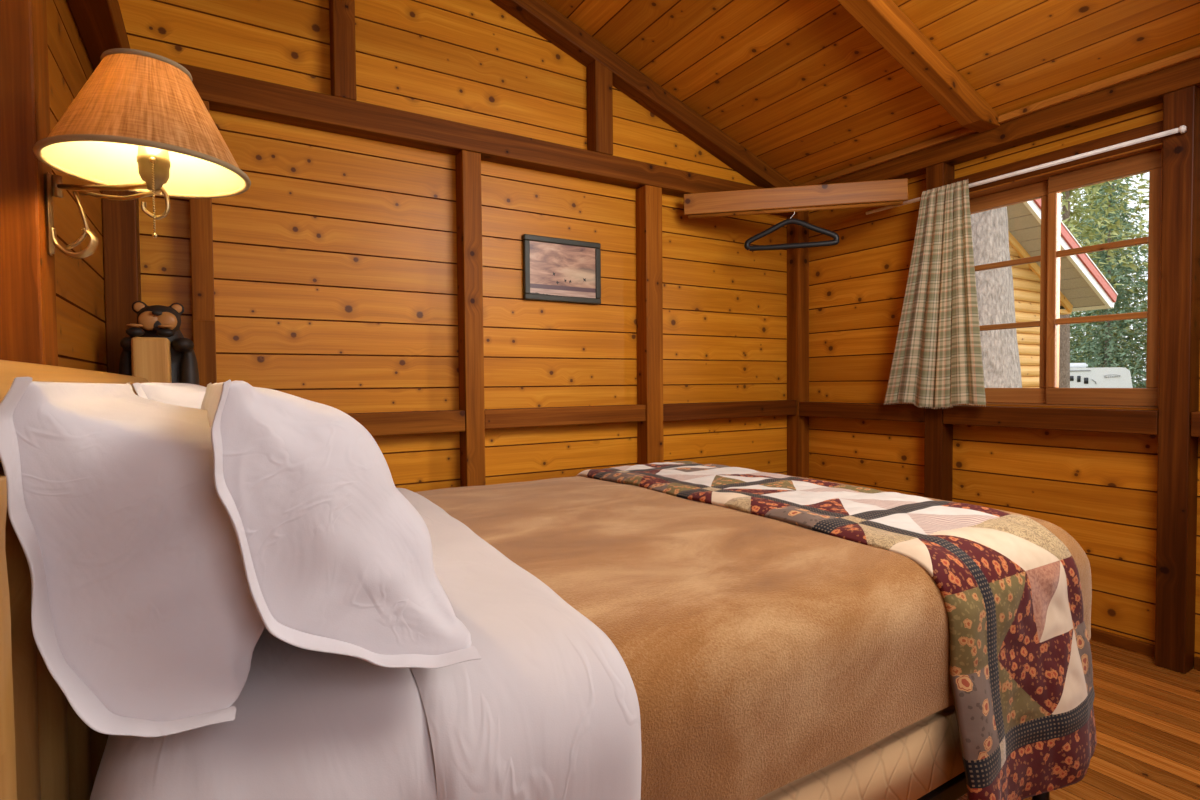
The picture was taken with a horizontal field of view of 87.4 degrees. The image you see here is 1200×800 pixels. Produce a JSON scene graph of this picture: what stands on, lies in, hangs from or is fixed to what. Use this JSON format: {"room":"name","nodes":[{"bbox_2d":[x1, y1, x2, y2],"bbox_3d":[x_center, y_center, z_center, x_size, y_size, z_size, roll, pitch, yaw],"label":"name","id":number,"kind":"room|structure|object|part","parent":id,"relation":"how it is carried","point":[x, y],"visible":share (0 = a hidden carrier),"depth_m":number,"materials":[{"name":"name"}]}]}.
{"room":"cabin bedroom","nodes":[
{"label":"cabin bedroom","id":0,"kind":"room"},
{"bbox_2d":[46,0,106,371],"bbox_3d":[-0.602,-0.615,0.381,0.006,3.300,3.900,-1,2,-31],"label":"wall","id":1,"kind":"structure","parent":0,"point":[80,296],"depth_m":1.57,"materials":[{"name":"brown wood"}]},
{"bbox_2d":[0,0,57,365],"bbox_3d":[-0.851,0.026,0.911,0.089,1.993,0.096,-1,2,-31],"label":"wooden post","id":2,"kind":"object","parent":1,"relation":"attached to","point":[28,317],"depth_m":0.88,"materials":[{"name":"brown wood"}]},
{"bbox_2d":[67,0,129,69],"bbox_3d":[-0.539,-1.013,0.354,0.089,0.105,3.804,-1,2,-31],"label":"trim","id":3,"kind":"structure","parent":1,"relation":"attached to","point":[100,24],"depth_m":1.68,"materials":[{"name":"brown wood"}]},
{"bbox_2d":[33,48,250,258],"bbox_3d":[-0.637,-0.336,0.879,0.258,0.250,0.270,-1,2,-31],"label":"wall lamp","id":4,"kind":"object","parent":1,"relation":"attached to","point":[139,123],"visible":1,"depth_m":0.85,"materials":[{"name":"orange"}]},
{"bbox_3d":[-0.712,-0.312,0.901,0.198,0.036,0.013,0,2,16],"label":"arm","id":5,"kind":"part","parent":4,"relation":"part of","materials":[{"name":"gold metal"}]},
{"bbox_3d":[-0.624,-0.319,0.872,0.243,0.008,0.243,-1,2,-31],"label":"shade trim","id":6,"kind":"part","parent":4,"relation":"part of","materials":[{"name":"fabric"}]},
{"bbox_3d":[-0.624,-0.388,0.870,0.234,0.142,0.234,-1,2,-31],"label":"lamp shade","id":7,"kind":"part","parent":4,"relation":"part of","materials":[{"name":"beige fabric"}]},
{"bbox_3d":[-0.625,-0.457,0.868,0.103,0.008,0.103,-1,2,-31],"label":"shade trim","id":8,"kind":"part","parent":4,"relation":"part of","materials":[{"name":"beige fabric"}]},
{"bbox_3d":[-0.608,-0.276,0.856,0.008,0.109,0.009,-1,2,-31],"label":"pull chain","id":9,"kind":"part","parent":4,"relation":"part of","materials":[{"name":"gold metal"}]},
{"bbox_2d":[137,146,170,190],"bbox_3d":[-0.618,-0.322,0.871,0.038,0.061,0.038,-1,2,-31],"label":"socket","id":10,"kind":"object","parent":4,"relation":"attached to","point":[154,164],"depth_m":0.86,"materials":[{"name":"gold metal"}]},
{"bbox_2d":[118,0,786,491],"bbox_3d":[-0.220,-0.730,2.897,3.265,3.383,0.006,-1,2,-31],"label":"wall","id":11,"kind":"structure","parent":0,"point":[335,270],"depth_m":2.63,"materials":[{"name":"brown wood"}]},
{"bbox_2d":[101,190,140,373],"bbox_3d":[-1.544,-0.003,2.048,0.087,2.000,0.094,-1,2,-31],"label":"trim","id":12,"kind":"structure","parent":11,"relation":"attached to","point":[120,219],"depth_m":2.00,"materials":[{"name":"brown wood"}]},
{"bbox_2d":[189,100,214,320],"bbox_3d":[-1.358,-0.008,2.164,0.064,2.000,0.089,-1,2,-31],"label":"trim","id":13,"kind":"structure","parent":11,"relation":"attached to","point":[201,231],"depth_m":2.11,"materials":[{"name":"brown wood"}]},
{"bbox_2d":[192,320,216,386],"bbox_3d":[-1.328,0.362,2.132,0.065,1.262,0.009,-1,2,-31],"label":"trim","id":14,"kind":"structure","parent":11,"relation":"attached to","point":[204,335],"depth_m":2.12,"materials":[{"name":"brown wood"}]},
{"bbox_2d":[329,0,356,99],"bbox_3d":[-0.974,-1.537,2.366,0.078,0.820,0.085,-1,2,-31],"label":"trim","id":15,"kind":"structure","parent":11,"relation":"attached to","point":[341,12],"depth_m":2.34,"materials":[{"name":"brown wood"}]},
{"bbox_2d":[346,410,464,435],"bbox_3d":[-0.954,0.096,2.415,0.874,0.088,0.085,-1,2,-31],"label":"trim","id":16,"kind":"structure","parent":11,"relation":"attached to","point":[437,421],"depth_m":2.49,"materials":[{"name":"brown wood"}]},
{"bbox_2d":[455,150,485,486],"bbox_3d":[-0.544,-0.029,2.659,0.082,2.000,0.089,-1,2,-31],"label":"trim","id":17,"kind":"structure","parent":11,"relation":"attached to","point":[468,163],"depth_m":2.61,"materials":[{"name":"brown wood"}]},
{"bbox_2d":[177,62,797,216],"bbox_3d":[-0.201,-1.092,2.844,3.079,0.106,0.089,-1,2,-31],"label":"wooden beam","id":18,"kind":"structure","parent":11,"relation":"attached to","point":[224,92],"depth_m":2.51,"materials":[{"name":"brown wood"}]},
{"bbox_2d":[523,234,600,304],"bbox_3d":[-0.171,-0.600,2.911,0.398,0.290,0.025,-1,2,-31],"label":"framed picture","id":19,"kind":"object","parent":11,"relation":"attached to","point":[554,269],"visible":1,"depth_m":2.90,"materials":[{"name":"pink paper"}]},
{"bbox_2d":[530,241,595,297],"bbox_3d":[-0.170,-0.600,2.909,0.352,0.244,0.001,-1,2,-31],"label":"print","id":20,"kind":"object","parent":19,"relation":"attached to","point":[558,269],"depth_m":2.91,"materials":[{"name":"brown paper"}]},
{"bbox_2d":[484,404,645,428],"bbox_3d":[-0.152,0.073,2.905,0.835,0.081,0.081,-1,2,-31],"label":"trim","id":21,"kind":"structure","parent":11,"relation":"attached to","point":[573,415],"depth_m":2.85,"materials":[{"name":"brown wood"}]},
{"bbox_2d":[586,60,612,154],"bbox_3d":[-0.001,-1.364,2.962,0.095,0.423,0.085,-1,2,-31],"label":"trim","id":22,"kind":"structure","parent":11,"relation":"attached to","point":[599,77],"depth_m":2.93,"materials":[{"name":"brown wood"}]},
{"bbox_2d":[490,0,796,187],"bbox_3d":[-0.234,-1.721,2.810,3.195,1.137,0.089,-1,2,-31],"label":"trim","id":23,"kind":"structure","parent":11,"relation":"attached to","point":[538,15],"depth_m":3.05,"materials":[{"name":"brown wood"}]},
{"bbox_2d":[636,185,663,464],"bbox_3d":[0.251,-0.049,3.142,0.100,2.000,0.089,-1,2,-31],"label":"trim","id":24,"kind":"structure","parent":11,"relation":"attached to","point":[649,290],"depth_m":3.10,"materials":[{"name":"brown wood"}]},
{"bbox_2d":[663,400,796,421],"bbox_3d":[0.708,0.054,3.429,0.971,0.086,0.079,-1,2,-31],"label":"trim","id":25,"kind":"structure","parent":11,"relation":"attached to","point":[739,409],"depth_m":3.37,"materials":[{"name":"brown wood"}]},
{"bbox_2d":[684,178,907,214],"bbox_3d":[0.956,-1.003,3.107,1.074,0.127,0.020,0,2,8],"label":"board","id":26,"kind":"object","parent":11,"relation":"attached to","point":[892,190],"visible":1,"depth_m":3.10,"materials":[{"name":"brown wood"}]},
{"bbox_2d":[688,201,902,218],"bbox_3d":[0.956,-0.940,3.111,1.029,0.042,0.018,0,2,8],"label":"closet rod","id":27,"kind":"object","parent":26,"relation":"attached to","point":[895,202],"visible":1,"depth_m":3.10,"materials":[{"name":"brown wood"}]},
{"bbox_2d":[744,212,838,250],"bbox_3d":[0.947,-0.852,3.114,0.453,0.204,0.018,0,2,17],"label":"clothes hanger","id":28,"kind":"object","parent":27,"relation":"hanging from","point":[835,236],"visible":1,"depth_m":3.11,"materials":[{"name":"black plastic"}]},
{"bbox_2d":[543,0,1199,185],"bbox_3d":[0.776,-1.697,1.207,3.295,1.146,3.920,-1,2,-31],"label":"ceiling","id":29,"kind":"structure","parent":0,"point":[803,86],"depth_m":2.63,"materials":[{"name":"brown wood"}]},
{"bbox_2d":[837,0,999,132],"bbox_3d":[0.334,-1.700,1.878,3.195,1.137,0.085,-1,2,-31],"label":"trim","id":30,"kind":"structure","parent":29,"relation":"attached to","point":[884,20],"depth_m":2.42,"materials":[{"name":"brown wood"}]},
{"bbox_2d":[809,103,1199,656],"bbox_3d":[2.197,-0.118,2.095,0.006,2.160,3.900,-1,2,-31],"label":"wall","id":31,"kind":"structure","parent":0,"point":[1100,488],"depth_m":2.89,"materials":[{"name":"brown wood"}]},
{"bbox_2d":[787,211,808,477],"bbox_3d":[1.165,-0.092,3.698,0.092,2.038,0.089,-1,2,-31],"label":"trim","id":32,"kind":"structure","parent":31,"relation":"attached to","point":[798,258],"depth_m":3.66,"materials":[{"name":"brown wood"}]},
{"bbox_2d":[799,402,924,421],"bbox_3d":[1.388,0.058,3.340,0.090,0.082,0.757,-1,2,-31],"label":"trim","id":33,"kind":"structure","parent":31,"relation":"attached to","point":[869,411],"depth_m":3.28,"materials":[{"name":"brown wood"}]},
{"bbox_2d":[798,127,975,185],"bbox_3d":[1.388,-1.200,3.169,0.023,0.030,1.002,-1,2,-31],"label":"trim","id":34,"kind":"structure","parent":31,"relation":"attached to","point":[965,131],"depth_m":3.06,"materials":[{"name":"brown wood"}]},
{"bbox_2d":[924,163,954,501],"bbox_3d":[1.605,-0.076,2.974,0.094,2.038,0.086,-1,2,-31],"label":"trim","id":35,"kind":"structure","parent":31,"relation":"attached to","point":[938,436],"depth_m":2.95,"materials":[{"name":"brown wood"}]},
{"bbox_2d":[819,46,1199,184],"bbox_3d":[2.145,-1.125,2.041,0.094,0.098,3.899,-1,2,-31],"label":"trim","id":36,"kind":"structure","parent":31,"relation":"attached to","point":[1148,90],"depth_m":2.53,"materials":[{"name":"brown wood"}]},
{"bbox_2d":[866,125,1186,214],"bbox_3d":[1.687,-0.943,2.684,0.026,0.022,1.243,-1,2,-31],"label":"curtain rod","id":37,"kind":"object","parent":31,"relation":"attached to","point":[1182,129],"visible":0.88,"depth_m":2.44,"materials":[{"name":"white metal"}]},
{"bbox_2d":[884,179,985,408],"bbox_3d":[1.534,-0.467,2.900,0.048,1.019,0.480,-1,2,-31],"label":"curtain","id":38,"kind":"object","parent":37,"relation":"hanging from","point":[937,360],"visible":1,"depth_m":2.86,"materials":[{"name":"fabric"}]},
{"bbox_2d":[943,405,1157,434],"bbox_3d":[1.833,0.074,2.606,0.092,0.086,0.780,-1,2,-31],"label":"trim","id":39,"kind":"structure","parent":31,"relation":"attached to","point":[1129,421],"depth_m":2.52,"materials":[{"name":"brown wood"}]},
{"bbox_2d":[952,120,1162,195],"bbox_3d":[1.849,-0.976,2.592,0.034,0.082,0.780,-1,2,-31],"label":"trim","id":40,"kind":"structure","parent":31,"relation":"attached to","point":[1157,127],"depth_m":2.51,"materials":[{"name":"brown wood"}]},
{"bbox_2d":[968,148,1162,408],"bbox_3d":[1.894,-0.456,2.667,0.103,0.960,0.799,-1,2,-31],"label":"window","id":41,"kind":"structure","parent":31,"relation":"in","point":[1048,189],"depth_m":2.58,"materials":[{"name":"brown wood"}]},
{"bbox_3d":[1.815,-0.460,2.825,0.036,0.946,0.431,-1,2,-31],"label":"sash","id":42,"kind":"part","parent":41,"relation":"part of","materials":[{"name":"brown wood"}]},
{"bbox_3d":[1.979,-0.452,2.478,0.036,0.946,0.370,-1,2,-31],"label":"sash","id":43,"kind":"part","parent":41,"relation":"part of","materials":[{"name":"brown wood"}]},
{"bbox_2d":[1091,627,1154,657],"bbox_3d":[1.872,0.928,2.649,0.019,0.045,0.780,-1,2,-31],"label":"baseboard","id":44,"kind":"structure","parent":31,"relation":"attached to","point":[1116,640],"depth_m":2.41,"materials":[{"name":"brown wood"}]},
{"bbox_2d":[1155,85,1199,673],"bbox_3d":[2.057,-0.059,2.231,0.094,2.038,0.085,-1,2,-31],"label":"wooden post","id":45,"kind":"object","parent":31,"relation":"attached to","point":[1179,346],"depth_m":2.20,"materials":[{"name":"brown wood"}]},
{"bbox_2d":[1191,411,1199,436],"bbox_3d":[2.627,0.103,1.304,0.090,0.086,2.093,-1,2,-31],"label":"trim","id":46,"kind":"structure","parent":31,"relation":"attached to","point":[1195,416],"depth_m":2.16,"materials":[{"name":"brown wood"}]},
{"bbox_2d":[1194,656,1199,670],"bbox_3d":[2.665,0.957,1.346,0.019,0.045,2.093,-1,2,-31],"label":"baseboard","id":47,"kind":"structure","parent":31,"relation":"attached to","point":[1196,659],"depth_m":2.23,"materials":[{"name":"brown wood"}]},
{"bbox_2d":[957,639,1199,799],"bbox_3d":[0.810,1.000,1.276,3.265,0.004,3.900,-1,2,-31],"label":"floor","id":48,"kind":"structure","parent":0,"point":[1147,715],"depth_m":1.84,"materials":[{"name":"brown wood"}]},
{"bbox_2d":[0,301,198,799],"bbox_3d":[-0.906,0.370,1.135,0.199,1.297,1.925,-1,2,-28],"label":"headboard","id":49,"kind":"object","parent":48,"relation":"on","point":[47,752],"visible":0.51,"depth_m":0.68,"materials":[{"name":"brown wood"}]},
{"bbox_3d":[-0.497,0.546,0.490,0.101,0.973,0.123,-1,2,-31],"label":"post","id":50,"kind":"part","parent":49,"relation":"part of","materials":[{"name":"brown wood"}]},
{"bbox_3d":[-0.845,0.010,1.044,0.060,0.119,1.721,-1,2,-31],"label":"rail","id":51,"kind":"part","parent":49,"relation":"part of","materials":[{"name":"brown wood"}]},
{"bbox_3d":[-1.302,0.410,1.845,0.090,1.182,0.080,-1,2,-31],"label":"post","id":52,"kind":"part","parent":49,"relation":"part of","materials":[{"name":"brown wood"}]},
{"bbox_2d":[917,771,1049,799],"bbox_3d":[-0.025,0.865,1.608,1.790,0.262,1.410,-1,2,-31],"label":"frame","id":53,"kind":"object","parent":48,"relation":"on","point":[953,789],"visible":0.02,"depth_m":1.21,"materials":[{"name":"metal"}]},
{"bbox_2d":[756,704,964,799],"bbox_3d":[-0.026,0.649,1.606,1.805,0.169,1.435,-1,2,-31],"label":"box spring","id":54,"kind":"object","parent":53,"relation":"on","point":[916,759],"visible":0.02,"depth_m":1.10,"materials":[{"name":"beige fabric"}]},
{"bbox_3d":[0.004,0.435,1.619,1.876,0.252,1.439,-1,2,-31],"label":"mattress","id":55,"kind":"object","parent":54,"relation":"on","visible":0},
{"bbox_2d":[90,627,436,799],"bbox_3d":[-0.586,0.470,1.259,0.515,0.360,1.479,-1,2,-31],"label":"fitted sheet","id":56,"kind":"object","parent":55,"relation":"on","point":[307,724],"visible":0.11,"depth_m":0.64,"materials":[{"name":"white fabric"}]},
{"bbox_2d":[0,377,264,736],"bbox_3d":[-0.545,0.129,0.846,0.244,0.313,0.728,-1,2,-31],"label":"pillow","id":57,"kind":"object","parent":56,"relation":"on","point":[145,617],"visible":0.74,"depth_m":0.56,"materials":[{"name":"white fabric"}]},
{"bbox_2d":[132,382,206,408],"bbox_3d":[-0.918,0.123,1.484,0.232,0.330,0.690,-1,2,-31],"label":"pillow","id":58,"kind":"object","parent":56,"relation":"on","point":[179,394],"visible":0.14,"depth_m":1.20,"materials":[{"name":"white fabric"}]},
{"bbox_2d":[201,380,481,668],"bbox_3d":[-0.425,0.124,0.905,0.261,0.302,0.721,-1,2,-31],"label":"pillow","id":59,"kind":"object","parent":56,"relation":"on","point":[336,559],"visible":0.93,"depth_m":0.64,"materials":[{"name":"white fabric"}]},
{"bbox_2d":[397,488,641,799],"bbox_3d":[-0.411,0.461,1.367,0.331,0.371,1.502,-1,2,-31],"label":"sheet","id":60,"kind":"object","parent":55,"relation":"on","point":[549,709],"visible":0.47,"depth_m":0.75,"materials":[{"name":"white fabric"}]},
{"bbox_2d":[415,471,1091,799],"bbox_3d":[0.201,0.415,1.738,1.450,0.276,1.470,-1,2,-31],"label":"blanket","id":61,"kind":"object","parent":55,"relation":"on","point":[760,654],"visible":0.51,"depth_m":1.04,"materials":[{"name":"brown fabric"}]},
{"bbox_2d":[575,461,1095,799],"bbox_3d":[0.498,0.513,1.898,0.556,0.530,1.560,-1,2,-31],"label":"quilt","id":62,"kind":"object","parent":55,"relation":"on","point":[1021,669],"visible":0.94,"depth_m":1.28,"materials":[{"name":"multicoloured fabric"}]},
{"bbox_3d":[1.028,0.878,1.465,0.044,0.226,0.042,-1,2,-31],"label":"leg","id":63,"kind":"part","parent":53,"relation":"part of","materials":[{"name":"metal"}]},
{"label":"outside","id":64,"kind":"structure","parent":0,"visible":0},
{"bbox_3d":[23.275,1.825,25.912,60.000,2.520,70.000,-1,2,-31],"label":"ground","id":65,"kind":"structure","parent":64,"visible":0},
{"bbox_2d":[970,206,1021,387],"bbox_3d":[3.325,-1.113,5.354,3.038,5.279,3.288,-1,2,-31],"label":"pine trunk","id":66,"kind":"object","parent":65,"relation":"on","point":[990,235],"visible":0.07,"depth_m":5.07,"materials":[{"name":"grey plant"}]},
{"bbox_2d":[1007,199,1117,387],"bbox_3d":[3.396,-0.800,11.901,7.220,5.224,7.970,-1,2,-31],"label":"log cabin","id":67,"kind":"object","parent":65,"relation":"on","point":[1083,287],"visible":0.12,"depth_m":9.93,"materials":[{"name":"yellow wood"}]},
{"bbox_3d":[6.650,-2.268,9.845,3.231,1.627,0.050,-1,2,-31],"label":"rake trim","id":68,"kind":"part","parent":67,"relation":"part of","materials":[{"name":"white wood"}]},
{"bbox_2d":[1070,315,1086,362],"bbox_3d":[18.587,-5.262,27.943,6.238,14.293,6.721,1,2,39],"label":"conifer tree","id":69,"kind":"object","parent":65,"relation":"on","point":[1081,336],"visible":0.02,"depth_m":26.81,"materials":[{"name":"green plant"}]},
{"bbox_2d":[1070,363,1132,387],"bbox_3d":[15.247,0.153,22.426,5.800,2.860,2.430,1,2,39],"label":"trailer","id":70,"kind":"object","parent":65,"relation":"on","point":[1081,376],"visible":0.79,"depth_m":20.22,"materials":[{"name":"white metal"}]},
{"bbox_2d":[1059,188,1145,381],"bbox_3d":[27.074,-5.724,34.868,8.659,15.625,8.972,0,2,32],"label":"conifer tree","id":71,"kind":"object","parent":65,"relation":"on","point":[1078,191],"visible":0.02,"depth_m":34.32,"materials":[{"name":"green plant"}]},
{"bbox_2d":[1059,182,1147,387],"bbox_3d":[24.038,-4.596,29.892,6.631,13.810,6.654,0,2,9],"label":"conifer tree","id":72,"kind":"object","parent":65,"relation":"on","point":[1088,203],"visible":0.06,"depth_m":29.58,"materials":[{"name":"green plant"}]},
{"bbox_2d":[1059,173,1148,387],"bbox_3d":[11.136,-4.433,15.083,4.955,12.000,5.052,0,2,22],"label":"conifer tree","id":73,"kind":"object","parent":65,"relation":"on","point":[1064,339],"visible":0.12,"depth_m":14.89,"materials":[{"name":"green plant"}]},
{"bbox_2d":[1070,176,1148,387],"bbox_3d":[19.577,-3.727,24.418,5.668,11.764,5.649,-1,2,-21],"label":"conifer tree","id":74,"kind":"object","parent":65,"relation":"on","point":[1107,348],"visible":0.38,"depth_m":24.02,"materials":[{"name":"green plant"}]},
{"bbox_2d":[1070,175,1148,387],"bbox_3d":[22.067,-4.431,27.371,7.370,12.834,7.113,-1,2,-11],"label":"conifer tree","id":75,"kind":"object","parent":65,"relation":"on","point":[1137,176],"visible":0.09,"depth_m":27.09,"materials":[{"name":"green plant"}]},
{"bbox_2d":[1116,192,1148,381],"bbox_3d":[28.267,-6.191,30.241,9.277,16.741,9.613,-1,2,-28],"label":"conifer tree","id":76,"kind":"object","parent":65,"relation":"on","point":[1148,192],"visible":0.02,"depth_m":30.80,"materials":[{"name":"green plant"}]},
{"bbox_2d":[1123,225,1147,387],"bbox_3d":[25.661,-6.327,26.002,7.943,16.892,7.372,-1,2,-12],"label":"conifer tree","id":77,"kind":"object","parent":65,"relation":"on","point":[1143,225],"visible":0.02,"depth_m":27.42,"materials":[{"name":"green plant"}]},
{"bbox_2d":[1128,338,1146,380],"bbox_3d":[21.660,-5.141,21.051,6.238,14.293,6.721,0,2,11],"label":"conifer tree","id":78,"kind":"object","parent":65,"relation":"on","point":[1146,338],"visible":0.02,"depth_m":23.45,"materials":[{"name":"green plant"}]}
]}

